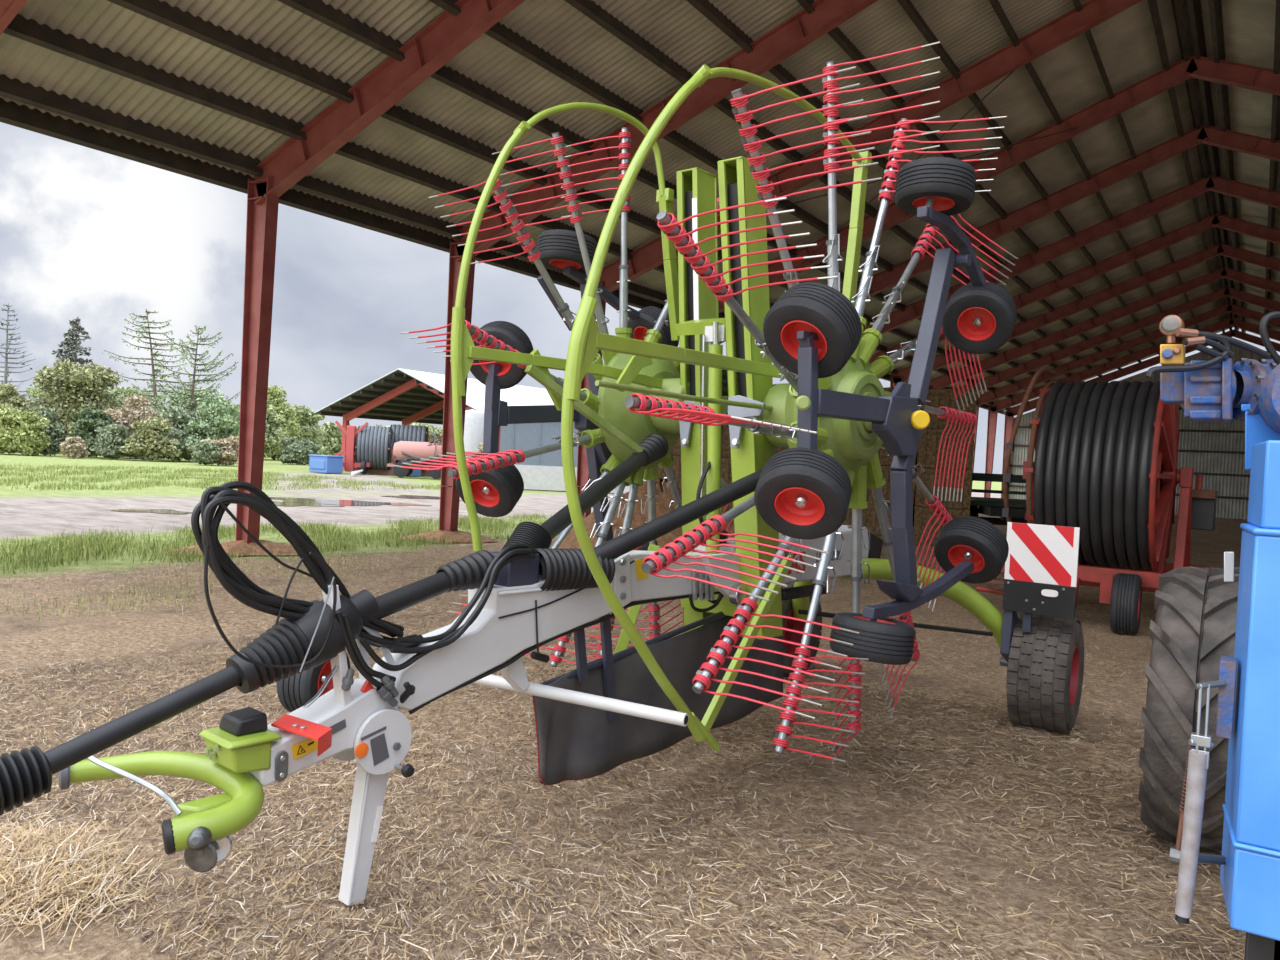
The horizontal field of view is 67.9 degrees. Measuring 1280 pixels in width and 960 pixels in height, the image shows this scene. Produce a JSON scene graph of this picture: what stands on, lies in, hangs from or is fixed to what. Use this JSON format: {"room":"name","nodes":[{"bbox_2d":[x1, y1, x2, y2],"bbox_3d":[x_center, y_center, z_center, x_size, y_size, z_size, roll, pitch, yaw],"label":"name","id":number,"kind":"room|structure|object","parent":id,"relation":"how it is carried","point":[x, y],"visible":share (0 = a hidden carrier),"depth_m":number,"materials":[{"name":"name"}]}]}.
{"room":"farm building","nodes":[
{"label":"farm building","id":0,"kind":"room"},
{"bbox_2d":[0,449,1001,578],"bbox_3d":[-47.893,-5.016,192.182,370.000,0.001,390.000,4,2,33],"label":"ground","id":1,"kind":"structure","parent":0,"point":[24,512],"depth_m":23.62,"materials":[{"name":"plant"}]},
{"bbox_2d":[0,405,22,453],"bbox_3d":[-39.683,-3.221,59.708,3.377,3.233,4.028,3,1,-10],"label":"shrub","id":2,"kind":"object","parent":1,"relation":"on","point":[9,421],"visible":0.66,"depth_m":58.85,"materials":[{"name":"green plant"}]},
{"bbox_2d":[0,304,35,398],"bbox_3d":[-50.278,-8.292,75.582,6.453,11.520,6.400,4,2,33],"label":"tree","id":3,"kind":"object","parent":1,"relation":"on","point":[6,371],"visible":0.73,"depth_m":75.80,"materials":[{"name":"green plant"}]},
{"bbox_2d":[0,383,38,451],"bbox_3d":[-43.538,-4.275,65.723,4.372,4.810,4.911,4,2,37],"label":"tree","id":4,"kind":"object","parent":1,"relation":"on","point":[9,397],"visible":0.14,"depth_m":65.66,"materials":[{"name":"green plant"}]},
{"bbox_2d":[12,411,51,455],"bbox_3d":[-37.728,-2.893,59.118,2.029,2.774,2.091,2,1,-24],"label":"shrub","id":5,"kind":"object","parent":1,"relation":"on","point":[32,435],"visible":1,"depth_m":58.54,"materials":[{"name":"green plant"}]},
{"bbox_2d":[25,384,58,408],"bbox_3d":[-47.282,-5.059,76.281,7.778,5.530,7.925,2,2,-36],"label":"tree","id":6,"kind":"object","parent":1,"relation":"on","point":[34,393],"visible":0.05,"depth_m":74.64,"materials":[{"name":"green plant"}]},
{"bbox_2d":[37,406,69,455],"bbox_3d":[-37.956,-3.144,60.956,2.145,3.222,2.597,4,2,42],"label":"shrub","id":7,"kind":"object","parent":1,"relation":"on","point":[57,434],"visible":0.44,"depth_m":60.70,"materials":[{"name":"green plant"}]},
{"bbox_2d":[28,316,92,407],"bbox_3d":[-44.212,-7.487,73.620,5.595,10.593,4.798,4,2,33],"label":"tree","id":8,"kind":"object","parent":1,"relation":"on","point":[68,344],"visible":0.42,"depth_m":73.56,"materials":[{"name":"green plant"}]},
{"bbox_2d":[59,436,90,458],"bbox_3d":[-34.520,-1.996,58.062,1.688,1.406,1.712,2,1,-28],"label":"shrub","id":9,"kind":"object","parent":1,"relation":"on","point":[73,447],"visible":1,"depth_m":57.61,"materials":[{"name":"beige plant"}]},
{"bbox_2d":[33,359,122,436],"bbox_3d":[-40.913,-5.300,69.890,6.423,6.924,6.019,3,1,8],"label":"tree","id":10,"kind":"object","parent":1,"relation":"on","point":[70,381],"visible":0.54,"depth_m":68.60,"materials":[{"name":"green plant"}]},
{"bbox_2d":[71,406,112,457],"bbox_3d":[-35.680,-3.150,61.958,2.612,3.396,3.518,3,1,-7],"label":"shrub","id":11,"kind":"object","parent":1,"relation":"on","point":[87,420],"visible":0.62,"depth_m":61.13,"materials":[{"name":"green plant"}]},
{"bbox_2d":[89,424,135,458],"bbox_3d":[-33.306,-2.440,60.060,2.398,2.262,2.755,4,2,37],"label":"shrub","id":12,"kind":"object","parent":1,"relation":"on","point":[110,438],"visible":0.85,"depth_m":59.42,"materials":[{"name":"green plant"}]},
{"bbox_2d":[102,395,162,458],"bbox_3d":[-34.467,-3.626,65.033,4.392,4.431,4.712,3,1,-12],"label":"tree","id":13,"kind":"object","parent":1,"relation":"on","point":[126,417],"visible":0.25,"depth_m":64.34,"materials":[{"name":"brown plant"}]},
{"bbox_2d":[98,386,167,410],"bbox_3d":[-41.981,-4.923,77.119,8.386,5.739,7.394,2,2,-33],"label":"tree","id":14,"kind":"object","parent":1,"relation":"on","point":[129,391],"visible":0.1,"depth_m":76.26,"materials":[{"name":"green plant"}]},
{"bbox_2d":[119,417,181,460],"bbox_3d":[-30.889,-2.597,59.987,3.536,2.846,2.682,2,2,-31],"label":"shrub","id":15,"kind":"object","parent":1,"relation":"on","point":[147,441],"visible":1,"depth_m":59.47,"materials":[{"name":"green plant"}]},
{"bbox_2d":[111,509,191,513],"bbox_3d":[-10.646,0.683,20.957,1.653,0.006,1.163,3,1,-4],"label":"puddle","id":16,"kind":"object","parent":1,"relation":"on","point":[166,511],"visible":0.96,"depth_m":20.80,"materials":[{"name":"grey liquid"}]},
{"bbox_2d":[102,309,217,411],"bbox_3d":[-36.088,-7.118,69.262,6.960,10.866,9.348,3,1,8],"label":"tree","id":17,"kind":"object","parent":1,"relation":"on","point":[154,390],"visible":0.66,"depth_m":69.76,"materials":[{"name":"green plant"}]},
{"bbox_2d":[156,405,203,460],"bbox_3d":[-30.307,-3.069,62.691,4.101,3.761,4.081,2,2,-38],"label":"shrub","id":18,"kind":"object","parent":1,"relation":"on","point":[179,415],"visible":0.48,"depth_m":62.12,"materials":[{"name":"green plant"}]},
{"bbox_2d":[122,386,239,437],"bbox_3d":[-37.736,-4.820,77.619,8.778,5.924,8.365,3,1,13],"label":"tree","id":19,"kind":"object","parent":1,"relation":"on","point":[214,394],"visible":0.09,"depth_m":77.20,"materials":[{"name":"green plant"}]},
{"bbox_2d":[149,324,240,459],"bbox_3d":[-30.605,-6.091,65.917,6.156,9.490,5.792,2,1,-25],"label":"tree","id":20,"kind":"object","parent":1,"relation":"on","point":[192,386],"visible":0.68,"depth_m":65.79,"materials":[{"name":"green plant"}]},
{"bbox_2d":[188,441,221,464],"bbox_3d":[-26.120,-1.630,56.950,2.019,1.534,1.757,4,2,42],"label":"shrub","id":21,"kind":"object","parent":1,"relation":"on","point":[199,453],"visible":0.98,"depth_m":56.56,"materials":[{"name":"green plant"}]},
{"bbox_2d":[177,399,239,457],"bbox_3d":[-29.354,-3.337,63.996,5.196,4.401,5.145,2,2,-32],"label":"tree","id":22,"kind":"object","parent":1,"relation":"on","point":[217,418],"visible":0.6,"depth_m":63.13,"materials":[{"name":"green plant"}]},
{"bbox_2d":[192,435,238,465],"bbox_3d":[-25.522,-1.835,57.800,2.908,1.937,2.849,4,2,38],"label":"shrub","id":23,"kind":"object","parent":1,"relation":"on","point":[228,445],"visible":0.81,"depth_m":57.55,"materials":[{"name":"beige plant"}]},
{"bbox_2d":[0,462,439,489],"bbox_3d":[-21.775,-0.250,34.436,18.100,0.180,26.131,4,2,33],"label":"grass","id":24,"kind":"structure","parent":1,"relation":"on","point":[223,473],"depth_m":36.67,"materials":[{"name":"green"}]},
{"bbox_2d":[162,540,296,555],"bbox_3d":[-5.904,0.969,14.161,2.246,0.186,1.237,2,2,-35],"label":"soil mound","id":25,"kind":"object","parent":1,"relation":"on","point":[242,546],"visible":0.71,"depth_m":13.90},
{"bbox_2d":[235,400,289,457],"bbox_3d":[-31.825,-4.251,80.060,4.583,5.254,3.964,3,1,12],"label":"tree","id":26,"kind":"object","parent":1,"relation":"on","point":[272,417],"visible":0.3,"depth_m":79.59,"materials":[{"name":"green plant"}]},
{"bbox_2d":[0,512,559,573],"bbox_3d":[-1.674,1.005,23.143,4.225,0.150,31.076,4,2,33],"label":"grass","id":27,"kind":"structure","parent":1,"relation":"on","point":[226,531],"depth_m":14.88,"materials":[{"name":"green"}]},
{"bbox_2d":[264,385,300,459],"bbox_3d":[-31.790,-4.966,81.813,5.504,6.606,4.734,3,1,26],"label":"tree","id":28,"kind":"object","parent":1,"relation":"on","point":[274,395],"visible":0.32,"depth_m":81.42,"materials":[{"name":"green plant"}]},
{"bbox_2d":[279,437,320,464],"bbox_3d":[-25.200,-2.110,69.758,3.127,2.069,3.009,3,1,23],"label":"shrub","id":29,"kind":"object","parent":1,"relation":"on","point":[294,451],"visible":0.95,"depth_m":69.34,"materials":[{"name":"green plant"}]},
{"bbox_2d":[287,404,326,452],"bbox_3d":[-30.803,-4.255,86.171,4.553,5.085,5.441,3,1,-8],"label":"tree","id":30,"kind":"object","parent":1,"relation":"on","point":[309,421],"visible":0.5,"depth_m":84.85,"materials":[{"name":"green plant"}]},
{"bbox_2d":[273,501,344,506],"bbox_3d":[-9.276,0.650,25.323,2.574,0.006,1.602,3,1,8],"label":"puddle","id":31,"kind":"object","parent":1,"relation":"on","point":[277,503],"visible":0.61,"depth_m":25.42,"materials":[{"name":"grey liquid"}]},
{"bbox_2d":[308,454,343,472],"bbox_3d":[-17.512,-0.894,52.998,1.600,0.970,1.200,4,2,33],"label":"crate","id":32,"kind":"object","parent":1,"relation":"on","point":[317,463],"visible":1,"depth_m":52.53,"materials":[{"name":"blue plastic"}]},
{"bbox_2d":[317,422,350,455],"bbox_3d":[-31.263,-3.894,95.325,5.207,4.013,5.440,3,1,-1],"label":"tree","id":33,"kind":"object","parent":1,"relation":"on","point":[333,432],"visible":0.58,"depth_m":93.62,"materials":[{"name":"green plant"}]},
{"bbox_2d":[270,497,431,505],"bbox_3d":[-8.702,0.634,27.282,5.210,0.006,2.597,3,1,0],"label":"puddle","id":34,"kind":"object","parent":1,"relation":"on","point":[284,499],"visible":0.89,"depth_m":27.39,"materials":[{"name":"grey liquid"}]},
{"bbox_2d":[334,421,369,473],"bbox_3d":[-16.432,-1.857,53.976,2.245,2.943,0.800,3,1,-1],"label":"implement","id":35,"kind":"object","parent":1,"relation":"on","point":[349,464],"visible":0.67,"depth_m":53.80,"materials":[{"name":"red"}]},
{"bbox_2d":[355,425,392,474],"bbox_3d":[-15.363,-1.740,54.983,2.210,2.780,2.560,3,1,-10],"label":"hose reel","id":36,"kind":"object","parent":1,"relation":"on","point":[373,445],"visible":0.93,"depth_m":53.96,"materials":[{"name":"grey plastic"}]},
{"bbox_2d":[390,424,429,475],"bbox_3d":[-13.881,-1.813,56.982,2.600,2.980,2.760,3,1,-10],"label":"hose reel","id":37,"kind":"object","parent":1,"relation":"on","point":[415,433],"visible":0.3,"depth_m":56.00,"materials":[{"name":"grey plastic"}]},
{"bbox_2d":[387,427,441,478],"bbox_3d":[-11.891,-1.549,51.942,3.600,2.875,1.561,3,1,-4],"label":"trailer","id":38,"kind":"object","parent":1,"relation":"on","point":[403,451],"visible":0.59,"depth_m":51.39,"materials":[{"name":"red paint"}]},
{"bbox_2d":[384,495,461,499],"bbox_3d":[-6.883,0.617,31.939,3.329,0.006,2.134,3,1,14],"label":"puddle","id":39,"kind":"object","parent":1,"relation":"on","point":[400,496],"visible":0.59,"depth_m":31.97,"materials":[{"name":"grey liquid"}]},
{"bbox_2d":[409,423,442,442],"bbox_3d":[-20.983,-3.638,97.099,7.422,4.420,7.935,2,2,-31],"label":"tree","id":40,"kind":"object","parent":1,"relation":"on","point":[438,431],"visible":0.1,"depth_m":95.87,"materials":[{"name":"green plant"}]},
{"bbox_2d":[314,368,553,469],"bbox_3d":[-9.733,-3.381,63.008,14.839,6.243,17.000,4,2,33],"label":"shed","id":41,"kind":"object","parent":1,"relation":"on","point":[406,396],"visible":0.3,"depth_m":59.98,"materials":[{"name":"grey"}]},
{"bbox_2d":[400,529,497,542],"bbox_3d":[-3.534,1.005,17.658,1.562,0.187,1.873,4,2,33],"label":"soil mound","id":42,"kind":"object","parent":1,"relation":"on","point":[467,536],"visible":0.82,"depth_m":17.35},
{"bbox_2d":[464,409,483,459],"bbox_3d":[-8.894,-1.821,49.975,2.280,3.800,2.280,4,2,33],"label":"storage tank","id":43,"kind":"object","parent":1,"relation":"on","point":[474,419],"visible":0.29,"depth_m":48.94,"materials":[{"name":"plastic"}]},
{"bbox_2d":[500,421,645,493],"bbox_3d":[-2.170,-1.238,46.515,9.600,3.450,6.250,3,1,-9],"label":"farm building","id":44,"kind":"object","parent":1,"relation":"on","point":[544,471],"visible":0.1,"depth_m":43.13,"materials":[{"name":"concrete"}]},
{"bbox_3d":[1.177,0.729,23.897,1.216,0.900,2.336,3,1,14],"label":"bale","id":45,"kind":"object","parent":1,"relation":"on","visible":0},
{"bbox_2d":[658,455,680,486],"bbox_3d":[1.209,-0.154,23.805,1.216,0.900,2.336,3,1,14],"label":"bale","id":46,"kind":"object","parent":45,"relation":"on","point":[676,467],"visible":0.14,"depth_m":22.70,"materials":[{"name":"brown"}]},
{"bbox_2d":[0,0,1233,409],"bbox_3d":[11.333,-6.397,30.202,11.600,4.673,56.500,4,2,33],"label":"roof","id":47,"kind":"structure","parent":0,"point":[970,31],"depth_m":15.66,"materials":[{"name":"metal"}]},
{"bbox_2d":[0,97,1005,414],"bbox_3d":[6.623,-4.302,33.661,0.204,0.316,57.000,4,2,33],"label":"purlin","id":48,"kind":"structure","parent":47,"relation":"attached to","point":[11,113],"depth_m":13.95,"materials":[{"name":"metal"}]},
{"bbox_2d":[429,0,1079,381],"bbox_3d":[10.288,-5.771,31.293,0.176,0.266,57.000,4,2,33],"label":"purlin","id":49,"kind":"structure","parent":47,"relation":"attached to","point":[502,34],"depth_m":14.50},
{"bbox_2d":[686,0,1121,370],"bbox_3d":[11.947,-6.437,30.221,0.176,0.266,57.000,4,2,33],"label":"purlin","id":50,"kind":"structure","parent":47,"relation":"attached to","point":[704,7],"depth_m":15.45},
{"bbox_2d":[797,0,1141,363],"bbox_3d":[12.777,-6.769,29.684,0.176,0.266,57.000,4,2,33],"label":"purlin","id":51,"kind":"structure","parent":47,"relation":"attached to","point":[836,34],"depth_m":17.77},
{"bbox_2d":[989,0,1176,338],"bbox_3d":[14.437,-7.435,28.612,0.176,0.266,57.000,4,2,33],"label":"purlin","id":52,"kind":"structure","parent":47,"relation":"attached to","point":[999,11],"depth_m":19.00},
{"bbox_2d":[0,513,1247,959],"bbox_3d":[15.650,1.834,25.891,21.000,0.085,59.500,4,2,33],"label":"floor","id":53,"kind":"structure","parent":0,"point":[24,640],"depth_m":4.51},
{"bbox_2d":[0,0,27,34],"bbox_3d":[1.360,-3.381,4.514,22.520,9.980,0.320,4,2,33],"label":"frame","id":54,"kind":"object","parent":53,"relation":"on","point":[9,9],"depth_m":9.57,"materials":[{"name":"red metal"}]},
{"bbox_2d":[0,74,1010,410],"bbox_3d":[6.969,-4.440,33.438,0.176,0.266,57.000,4,2,33],"label":"purlin","id":55,"kind":"structure","parent":54,"relation":"attached to","point":[14,89],"depth_m":13.36,"materials":[{"name":"metal"}]},
{"bbox_2d":[3,14,1027,401],"bbox_3d":[7.798,-4.773,32.902,0.176,0.266,57.000,4,2,33],"label":"purlin","id":56,"kind":"structure","parent":54,"relation":"attached to","point":[30,31],"depth_m":12.46,"materials":[{"name":"metal"}]},
{"bbox_2d":[107,0,1027,390],"bbox_3d":[8.628,-5.106,32.366,0.176,0.266,57.000,4,2,33],"label":"purlin","id":57,"kind":"structure","parent":54,"relation":"attached to","point":[161,12],"depth_m":12.58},
{"bbox_2d":[277,0,1049,383],"bbox_3d":[9.458,-5.439,31.829,0.176,0.266,57.000,4,2,33],"label":"purlin","id":58,"kind":"structure","parent":54,"relation":"attached to","point":[318,10],"depth_m":13.45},
{"bbox_2d":[564,0,1101,377],"bbox_3d":[11.117,-6.104,30.757,0.176,0.266,57.000,4,2,33],"label":"purlin","id":59,"kind":"structure","parent":54,"relation":"attached to","point":[589,8],"depth_m":14.50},
{"bbox_2d":[897,0,1159,355],"bbox_3d":[13.607,-7.102,29.148,0.176,0.266,57.000,4,2,33],"label":"purlin","id":60,"kind":"structure","parent":54,"relation":"attached to","point":[908,7],"depth_m":18.43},
{"bbox_2d":[1073,0,1198,329],"bbox_3d":[15.266,-7.768,28.076,0.176,0.266,57.000,4,2,33],"label":"purlin","id":61,"kind":"structure","parent":54,"relation":"attached to","point":[1077,4],"depth_m":20.62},
{"bbox_2d":[1148,0,1224,333],"bbox_3d":[16.096,-8.100,27.539,0.176,0.266,57.000,4,2,33],"label":"purlin","id":62,"kind":"structure","parent":54,"relation":"attached to","point":[1153,6],"depth_m":20.66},
{"bbox_2d":[1208,0,1245,332],"bbox_3d":[16.855,-8.052,27.046,0.176,0.266,57.000,4,2,33],"label":"purlin","id":63,"kind":"structure","parent":54,"relation":"attached to","point":[1215,9],"depth_m":20.43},
{"bbox_2d":[1264,0,1279,327],"bbox_3d":[17.648,-7.616,26.527,0.176,0.266,57.000,4,2,33],"label":"purlin","id":64,"kind":"structure","parent":54,"relation":"attached to","point":[1275,122],"depth_m":20.75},
{"bbox_2d":[0,809,248,952],"bbox_3d":[-2.096,1.390,3.432,1.617,0.156,0.871,3,1,16],"label":"clump","id":65,"kind":"object","parent":53,"relation":"on","point":[47,867],"visible":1,"depth_m":3.38,"materials":[{"name":"beige"}]},
{"bbox_2d":[0,543,497,620],"bbox_3d":[-4.181,1.152,12.237,3.066,0.105,8.063,4,2,33],"label":"grass","id":66,"kind":"structure","parent":53,"relation":"on","point":[246,559],"depth_m":10.12,"materials":[{"name":"beige"}]},
{"bbox_2d":[235,0,524,543],"bbox_3d":[3.648,-3.349,8.036,22.520,9.980,0.320,4,2,33],"label":"frame","id":67,"kind":"object","parent":53,"relation":"on","point":[446,36],"visible":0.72,"depth_m":13.69,"materials":[{"name":"red metal"}]},
{"bbox_2d":[0,41,1083,905],"bbox_3d":[0.251,-0.213,4.828,2.500,3.543,6.214,4,2,40],"label":"rake","id":68,"kind":"object","parent":53,"relation":"on","point":[752,612],"visible":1,"depth_m":4.31,"materials":[{"name":"green paint"}]},
{"bbox_2d":[276,653,349,711],"bbox_3d":[-1.979,1.202,5.775,0.245,0.450,0.450,3,1,16],"label":"wheel","id":69,"kind":"object","parent":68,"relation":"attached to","point":[293,692],"visible":0.35,"depth_m":5.58,"materials":[{"name":"rubber"}]},
{"bbox_2d":[534,600,782,783],"bbox_3d":[0.190,1.004,4.879,0.078,0.735,2.038,4,2,40],"label":"curtain","id":70,"kind":"object","parent":68,"relation":"hanging from","point":[575,742],"depth_m":4.60,"materials":[{"name":"black fabric"}]},
{"bbox_2d":[0,537,1245,959],"bbox_3d":[0.683,1.423,10.097,13.403,0.059,14.400,4,2,33],"label":"straw","id":71,"kind":"object","parent":53,"relation":"on","point":[421,822],"visible":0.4,"depth_m":4.05,"materials":[{"name":"beige"}]},
{"bbox_2d":[549,477,733,548],"bbox_3d":[0.438,0.652,15.252,4.321,1.389,3.954,3,1,5],"label":"heap","id":72,"kind":"object","parent":53,"relation":"on","point":[663,502],"visible":0.27,"depth_m":14.44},
{"bbox_2d":[439,0,877,531],"bbox_3d":[5.937,-3.317,11.557,22.520,9.980,0.320,4,2,33],"label":"frame","id":73,"kind":"object","parent":53,"relation":"on","point":[803,28],"visible":0.59,"depth_m":15.73,"materials":[{"name":"red metal"}]},
{"bbox_2d":[721,502,733,519],"bbox_3d":[2.331,0.793,23.557,1.216,0.900,2.336,3,1,14],"label":"bale","id":74,"kind":"object","parent":53,"relation":"on","point":[730,506],"visible":0.02,"depth_m":22.44,"materials":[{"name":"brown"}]},
{"bbox_2d":[721,457,731,487],"bbox_3d":[2.361,-0.090,23.481,1.216,0.900,2.336,3,1,14],"label":"bale","id":75,"kind":"object","parent":74,"relation":"on","point":[726,474],"visible":0.07,"depth_m":22.37,"materials":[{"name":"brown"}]},
{"bbox_2d":[721,424,730,457],"bbox_3d":[2.423,-0.975,23.526,1.216,0.900,2.336,3,1,14],"label":"bale","id":76,"kind":"object","parent":75,"relation":"on","point":[725,437],"visible":0.06,"depth_m":22.44,"materials":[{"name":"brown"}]},
{"bbox_2d":[576,0,1141,518],"bbox_3d":[8.226,-3.285,15.079,22.520,9.980,0.320,4,2,33],"label":"frame","id":77,"kind":"object","parent":53,"relation":"on","point":[1068,26],"visible":0.39,"depth_m":17.02,"materials":[{"name":"red metal"}]},
{"bbox_2d":[862,503,891,538],"bbox_3d":[5.843,0.985,22.658,1.216,0.900,2.336,3,1,14],"label":"bale","id":78,"kind":"object","parent":53,"relation":"on","point":[870,520],"visible":0.06,"depth_m":21.61,"materials":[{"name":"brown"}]},
{"bbox_2d":[866,465,915,504],"bbox_3d":[5.899,0.101,22.697,1.216,0.900,2.336,3,1,14],"label":"bale","id":79,"kind":"object","parent":78,"relation":"on","point":[885,469],"visible":0.09,"depth_m":21.59,"materials":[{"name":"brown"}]},
{"bbox_2d":[878,447,915,465],"bbox_3d":[5.938,-0.782,22.632,1.216,0.900,2.336,3,1,14],"label":"bale","id":80,"kind":"object","parent":79,"relation":"on","point":[884,459],"visible":0.08,"depth_m":21.55,"materials":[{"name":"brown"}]},
{"bbox_2d":[913,505,969,546],"bbox_3d":[7.021,1.050,22.339,1.216,0.900,2.336,3,1,15],"label":"bale","id":81,"kind":"object","parent":53,"relation":"on","point":[922,515],"visible":0.27,"depth_m":21.30,"materials":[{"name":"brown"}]},
{"bbox_2d":[913,467,971,508],"bbox_3d":[7.077,0.166,22.361,1.216,0.900,2.336,3,1,14],"label":"bale","id":82,"kind":"object","parent":81,"relation":"on","point":[927,477],"visible":0.65,"depth_m":21.23,"materials":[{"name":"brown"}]},
{"bbox_2d":[915,427,974,468],"bbox_3d":[7.098,-0.718,22.284,1.216,0.900,2.336,3,1,14],"label":"bale","id":83,"kind":"object","parent":82,"relation":"on","point":[927,453],"visible":0.59,"depth_m":21.20,"materials":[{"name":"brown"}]},
{"bbox_2d":[925,389,976,429],"bbox_3d":[7.174,-1.602,22.359,1.216,0.900,2.336,3,1,14],"label":"bale","id":84,"kind":"object","parent":83,"relation":"on","point":[938,397],"visible":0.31,"depth_m":21.25,"materials":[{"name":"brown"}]},
{"bbox_2d":[679,55,1279,372],"bbox_3d":[10.514,-3.253,18.600,22.520,9.980,0.320,4,2,33],"label":"frame","id":85,"kind":"object","parent":53,"relation":"on","point":[1261,79],"visible":0.37,"depth_m":19.45,"materials":[{"name":"red metal"}]},
{"bbox_2d":[801,71,1013,263],"bbox_3d":[5.316,-6.255,19.500,0.022,2.406,7.331,2,1,-22],"label":"rod","id":86,"kind":"object","parent":85,"relation":"attached to","point":[1013,71],"visible":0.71,"depth_m":18.12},
{"bbox_2d":[766,127,1077,210],"bbox_3d":[5.318,-6.255,19.499,7.331,2.406,0.022,3,1,-2],"label":"rod","id":87,"kind":"object","parent":85,"relation":"attached to","point":[1076,127],"visible":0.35,"depth_m":19.53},
{"bbox_2d":[970,473,1026,524],"bbox_3d":[9.329,0.691,24.927,2.700,1.700,4.300,3,1,9],"label":"flatbed trailer","id":88,"kind":"object","parent":53,"relation":"on","point":[982,505],"visible":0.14,"depth_m":23.72,"materials":[{"name":"green paint"}]},
{"bbox_2d":[840,125,1279,300],"bbox_3d":[12.803,-3.221,22.122,22.520,9.980,0.320,4,2,33],"label":"frame","id":89,"kind":"object","parent":53,"relation":"on","point":[1259,146],"visible":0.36,"depth_m":23.20,"materials":[{"name":"red metal"}]},
{"bbox_2d":[863,175,1279,333],"bbox_3d":[15.092,-3.189,25.643,22.520,9.980,0.320,4,2,33],"label":"frame","id":90,"kind":"object","parent":53,"relation":"on","point":[1241,190],"visible":0.45,"depth_m":26.85,"materials":[{"name":"red metal"}]},
{"bbox_2d":[869,213,1279,363],"bbox_3d":[17.380,-3.157,29.165,22.520,9.980,0.320,4,2,33],"label":"frame","id":91,"kind":"object","parent":53,"relation":"on","point":[1237,225],"visible":0.45,"depth_m":30.21,"materials":[{"name":"red metal"}]},
{"bbox_2d":[890,243,1279,386],"bbox_3d":[19.669,-3.126,32.686,22.520,9.980,0.320,4,2,33],"label":"frame","id":92,"kind":"object","parent":53,"relation":"on","point":[1247,256],"visible":0.64,"depth_m":34.24,"materials":[{"name":"red metal"}]},
{"bbox_2d":[976,368,1217,635],"bbox_3d":[5.573,0.182,11.297,2.503,2.969,2.614,4,2,34],"label":"hose reel","id":93,"kind":"object","parent":53,"relation":"on","point":[1105,465],"visible":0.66,"depth_m":10.56,"materials":[{"name":"red paint"}]},
{"bbox_2d":[929,267,1279,388],"bbox_3d":[21.957,-3.094,36.208,22.520,9.980,0.320,4,2,33],"label":"frame","id":94,"kind":"object","parent":53,"relation":"on","point":[942,381],"visible":0.6,"depth_m":38.32,"materials":[{"name":"red metal"}]},
{"bbox_2d":[955,287,1279,390],"bbox_3d":[24.246,-3.062,39.729,22.520,9.980,0.320,4,2,33],"label":"frame","id":95,"kind":"object","parent":53,"relation":"on","point":[1270,304],"visible":0.59,"depth_m":41.84,"materials":[{"name":"red metal"}]},
{"bbox_2d":[971,303,1279,494],"bbox_3d":[26.535,-3.030,43.251,22.520,9.980,0.320,4,2,33],"label":"frame","id":96,"kind":"object","parent":53,"relation":"on","point":[1005,390],"visible":0.62,"depth_m":45.87,"materials":[{"name":"red metal"}]},
{"bbox_2d":[1187,0,1238,330],"bbox_3d":[16.594,-8.195,27.216,0.176,0.266,57.000,4,2,33],"label":"purlin","id":97,"kind":"structure","parent":96,"relation":"attached to","point":[1194,6],"depth_m":20.70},
{"bbox_2d":[984,317,1279,497],"bbox_3d":[28.823,-2.998,46.772,22.520,9.980,0.320,4,2,33],"label":"frame","id":98,"kind":"object","parent":53,"relation":"on","point":[999,405],"visible":0.83,"depth_m":50.14,"materials":[{"name":"red metal"}]},
{"bbox_2d":[1001,329,1279,497],"bbox_3d":[31.112,-2.966,50.294,22.520,9.980,0.320,4,2,33],"label":"frame","id":99,"kind":"object","parent":53,"relation":"on","point":[1009,415],"visible":0.62,"depth_m":53.06,"materials":[{"name":"red metal"}]},
{"bbox_2d":[1171,0,1232,330],"bbox_3d":[16.369,-8.210,27.363,0.176,0.266,57.000,4,2,33],"label":"purlin","id":100,"kind":"structure","parent":99,"relation":"attached to","point":[1176,4],"depth_m":20.85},
{"bbox_2d":[1139,311,1279,959],"bbox_3d":[2.682,0.603,3.516,1.445,2.208,2.681,4,2,33],"label":"machine","id":101,"kind":"object","parent":53,"relation":"on","point":[1209,761],"visible":1,"depth_m":2.87,"materials":[{"name":"blue paint"}]},
{"bbox_2d":[1008,344,1279,518],"bbox_3d":[31.271,-2.699,50.564,22.400,9.450,0.080,4,2,33],"label":"wall","id":102,"kind":"structure","parent":0,"point":[1223,463],"depth_m":50.94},
{"bbox_2d":[1014,444,1244,453],"bbox_3d":[31.159,-1.476,50.512,22.400,0.120,0.080,4,2,33],"label":"rail","id":103,"kind":"object","parent":102,"relation":"attached to","point":[1015,445],"visible":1,"depth_m":51.00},
{"bbox_2d":[1010,465,1249,476],"bbox_3d":[31.101,-0.278,50.539,22.400,0.120,0.080,4,2,33],"label":"rail","id":104,"kind":"object","parent":102,"relation":"attached to","point":[1195,473],"visible":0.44,"depth_m":50.68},
{"bbox_2d":[1018,426,1244,432],"bbox_3d":[31.213,-2.575,50.487,22.400,0.120,0.080,4,2,33],"label":"rail","id":105,"kind":"object","parent":102,"relation":"attached to","point":[1180,430],"visible":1,"depth_m":50.94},
{"bbox_2d":[1190,0,1279,340],"bbox_3d":[21.043,-5.778,23.886,11.600,4.673,56.500,4,2,33],"label":"roof","id":106,"kind":"structure","parent":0,"point":[1248,25],"depth_m":20.59,"materials":[{"name":"metal"}]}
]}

